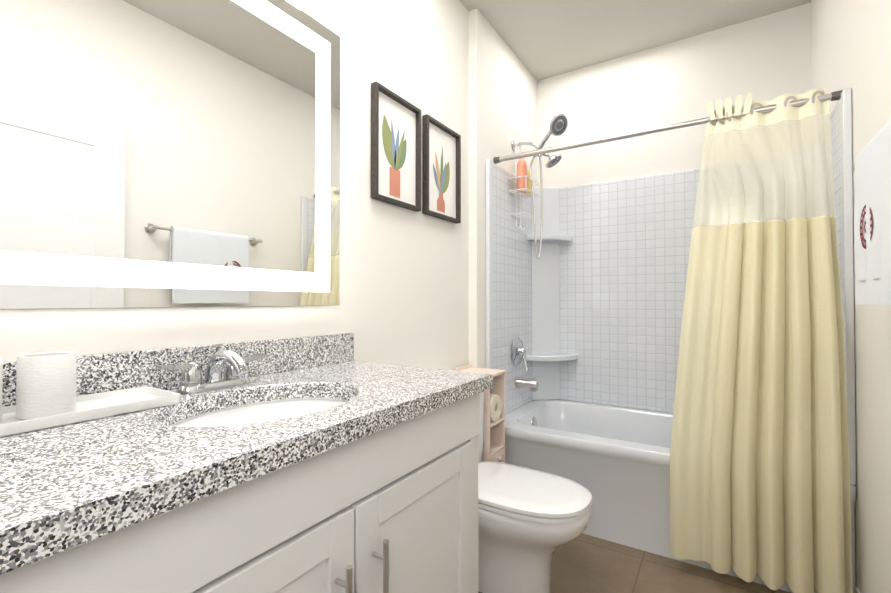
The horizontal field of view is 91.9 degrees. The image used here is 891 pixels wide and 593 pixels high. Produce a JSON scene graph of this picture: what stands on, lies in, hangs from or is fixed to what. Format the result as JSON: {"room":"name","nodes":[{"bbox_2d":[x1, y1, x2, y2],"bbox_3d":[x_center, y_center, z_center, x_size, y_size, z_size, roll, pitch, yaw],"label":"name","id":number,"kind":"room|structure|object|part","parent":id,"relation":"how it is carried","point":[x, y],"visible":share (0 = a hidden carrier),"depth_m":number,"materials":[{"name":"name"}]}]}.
{"room":"bathroom","nodes":[
{"label":"bathroom","id":0,"kind":"room"},
{"bbox_2d":[0,0,536,370],"bbox_3d":[-0.416,-0.208,1.542,0.170,2.710,3.970,0,-1,32],"label":"wall","id":1,"kind":"structure","parent":0,"point":[412,288],"depth_m":1.81,"materials":[{"name":"white paint"}]},
{"bbox_2d":[0,0,339,308],"bbox_3d":[-0.788,-0.444,0.863,0.034,0.935,1.520,0,-1,32],"label":"mirror","id":2,"kind":"object","parent":1,"relation":"attached to","point":[169,153],"visible":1,"depth_m":1.03,"materials":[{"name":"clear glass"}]},
{"bbox_2d":[0,333,353,416],"bbox_3d":[-0.758,0.174,0.912,0.020,0.100,1.558,0,-1,32],"label":"backsplash","id":3,"kind":"structure","parent":1,"relation":"attached to","point":[27,384],"depth_m":0.94,"materials":[{"name":"grey stone"}]},
{"bbox_2d":[371,81,420,211],"bbox_3d":[-0.199,-0.605,1.794,0.030,0.450,0.300,0,-1,32],"label":"picture","id":4,"kind":"object","parent":1,"relation":"attached to","point":[395,149],"visible":1,"depth_m":1.78,"materials":[{"name":"white paper"}]},
{"bbox_2d":[382,115,405,197],"bbox_3d":[-0.210,-0.574,1.786,0.001,0.320,0.157,0,-1,32],"label":"art","id":5,"kind":"object","parent":4,"relation":"attached to","point":[393,128],"depth_m":1.78,"materials":[{"name":"multicoloured paper"}]},
{"bbox_2d":[422,114,460,223],"bbox_3d":[-0.014,-0.601,2.086,0.030,0.450,0.300,0,-1,32],"label":"picture","id":6,"kind":"object","parent":1,"relation":"attached to","point":[441,170],"visible":1,"depth_m":2.08,"materials":[{"name":"white paper"}]},
{"bbox_2d":[433,146,449,212],"bbox_3d":[-0.019,-0.573,2.086,0.001,0.326,0.150,0,-1,32],"label":"art","id":7,"kind":"object","parent":6,"relation":"attached to","point":[441,154],"depth_m":2.09,"materials":[{"name":"multicoloured paper"}]},
{"bbox_2d":[493,88,851,592],"bbox_3d":[0.860,0.104,1.981,1.507,1.946,0.307,0,-1,32],"label":"shower curtain","id":8,"kind":"object","parent":1,"relation":"attached to","point":[759,469],"visible":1,"depth_m":1.68,"materials":[{"name":"yellow fabric"}]},
{"bbox_3d":[0.925,-0.791,2.095,1.507,0.037,0.057,0,-1,32],"label":"rod","id":9,"kind":"part","parent":8,"relation":"part of","materials":[{"name":"silver metal"}]},
{"bbox_2d":[478,533,790,592],"bbox_3d":[0.271,1.191,1.088,1.800,0.100,3.970,0,-1,32],"label":"floor","id":10,"kind":"structure","parent":0,"point":[583,563],"depth_m":1.78,"materials":[{"name":"tile"}]},
{"bbox_2d":[0,385,492,592],"bbox_3d":[-0.520,0.703,0.753,0.586,0.868,1.525,0,-1,32],"label":"bathroom vanity","id":11,"kind":"object","parent":10,"relation":"on","point":[319,464],"depth_m":0.76,"materials":[{"name":"white paint"}]},
{"bbox_2d":[0,361,492,568],"bbox_3d":[-0.523,0.242,0.762,0.578,0.040,1.558,0,-1,32],"label":"countertop","id":12,"kind":"structure","parent":11,"relation":"on","point":[68,472],"depth_m":0.65,"materials":[{"name":"grey stone"}]},
{"bbox_2d":[0,386,179,436],"bbox_3d":[-0.740,0.211,0.747,0.160,0.020,0.460,0,-1,32],"label":"tray","id":13,"kind":"object","parent":12,"relation":"on","point":[113,402],"depth_m":0.79,"materials":[{"name":"white ceramic"}]},
{"bbox_2d":[148,345,271,392],"bbox_3d":[-0.525,0.176,1.030,0.162,0.099,0.266,0,-1,32],"label":"faucet","id":14,"kind":"object","parent":12,"relation":"on","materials":[{"name":"silver metal"}]},
{"bbox_2d":[148,385,359,436],"bbox_3d":[-0.384,0.334,0.934,0.390,0.164,0.490,0,-1,32],"label":"sink","id":15,"kind":"object","parent":12,"relation":"in","point":[219,418],"depth_m":1.01,"materials":[{"name":"white ceramic"}]},
{"bbox_2d":[455,364,505,462],"bbox_3d":[0.181,0.757,2.171,0.227,0.795,0.189,0,-1,32],"label":"storage shelf","id":16,"kind":"object","parent":10,"relation":"on","point":[493,448],"visible":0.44,"depth_m":2.16,"materials":[{"name":"beige wood"}]},
{"bbox_2d":[478,391,591,592],"bbox_3d":[0.215,0.778,1.762,0.733,0.743,0.446,0,-1,32],"label":"toilet","id":17,"kind":"object","parent":10,"relation":"on","point":[530,521],"visible":0.38,"depth_m":1.60,"materials":[{"name":"white ceramic"}]},
{"bbox_3d":[-0.004,0.600,1.904,0.214,0.383,0.446,0,-1,32],"label":"tank","id":18,"kind":"part","parent":17,"relation":"part of","materials":[{"name":"white ceramic"}]},
{"bbox_3d":[0.229,0.970,1.751,0.690,0.360,0.374,0,-1,32],"label":"bowl","id":19,"kind":"part","parent":17,"relation":"part of","materials":[{"name":"white ceramic"}]},
{"bbox_3d":[0.301,0.765,1.708,0.531,0.046,0.378,0,-1,32],"label":"seat","id":20,"kind":"part","parent":17,"relation":"part of","materials":[{"name":"white plastic"}]},
{"bbox_2d":[486,88,855,592],"bbox_3d":[1.072,0.059,2.316,1.507,2.195,0.818,0,-1,32],"label":"tub","id":21,"kind":"object","parent":10,"relation":"on","point":[585,289],"visible":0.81,"depth_m":2.62,"materials":[{"name":"white ceramic"}]},
{"bbox_3d":[0.502,0.534,2.650,0.136,0.083,0.059,0,-1,32],"label":"spout","id":22,"kind":"part","parent":21,"relation":"part of","materials":[{"name":"silver metal"}]},
{"bbox_2d":[459,0,810,80],"bbox_3d":[0.271,-1.619,1.123,1.800,0.100,3.970,0,-1,32],"label":"ceiling","id":23,"kind":"structure","parent":0,"point":[543,39],"depth_m":2.45,"materials":[{"name":"grey paint"}]},
{"bbox_2d":[537,3,811,187],"bbox_3d":[1.325,-0.193,2.716,1.510,2.710,0.120,0,-1,32],"label":"wall","id":24,"kind":"structure","parent":0,"point":[766,58],"depth_m":2.62,"materials":[{"name":"white paint"}]},
{"bbox_2d":[811,0,890,592],"bbox_3d":[0.980,-0.219,0.655,0.120,2.710,3.970,0,-1,32],"label":"wall","id":25,"kind":"structure","parent":0,"point":[851,44],"depth_m":1.44,"materials":[{"name":"white paint"}]},
{"bbox_2d":[852,119,890,304],"bbox_3d":[1.080,-0.198,1.012,0.092,0.437,0.674,0,-1,32],"label":"towel","id":26,"kind":"object","parent":25,"relation":"attached to","point":[871,168],"visible":1,"depth_m":1.08,"materials":[{"name":"white fabric"}]}
]}

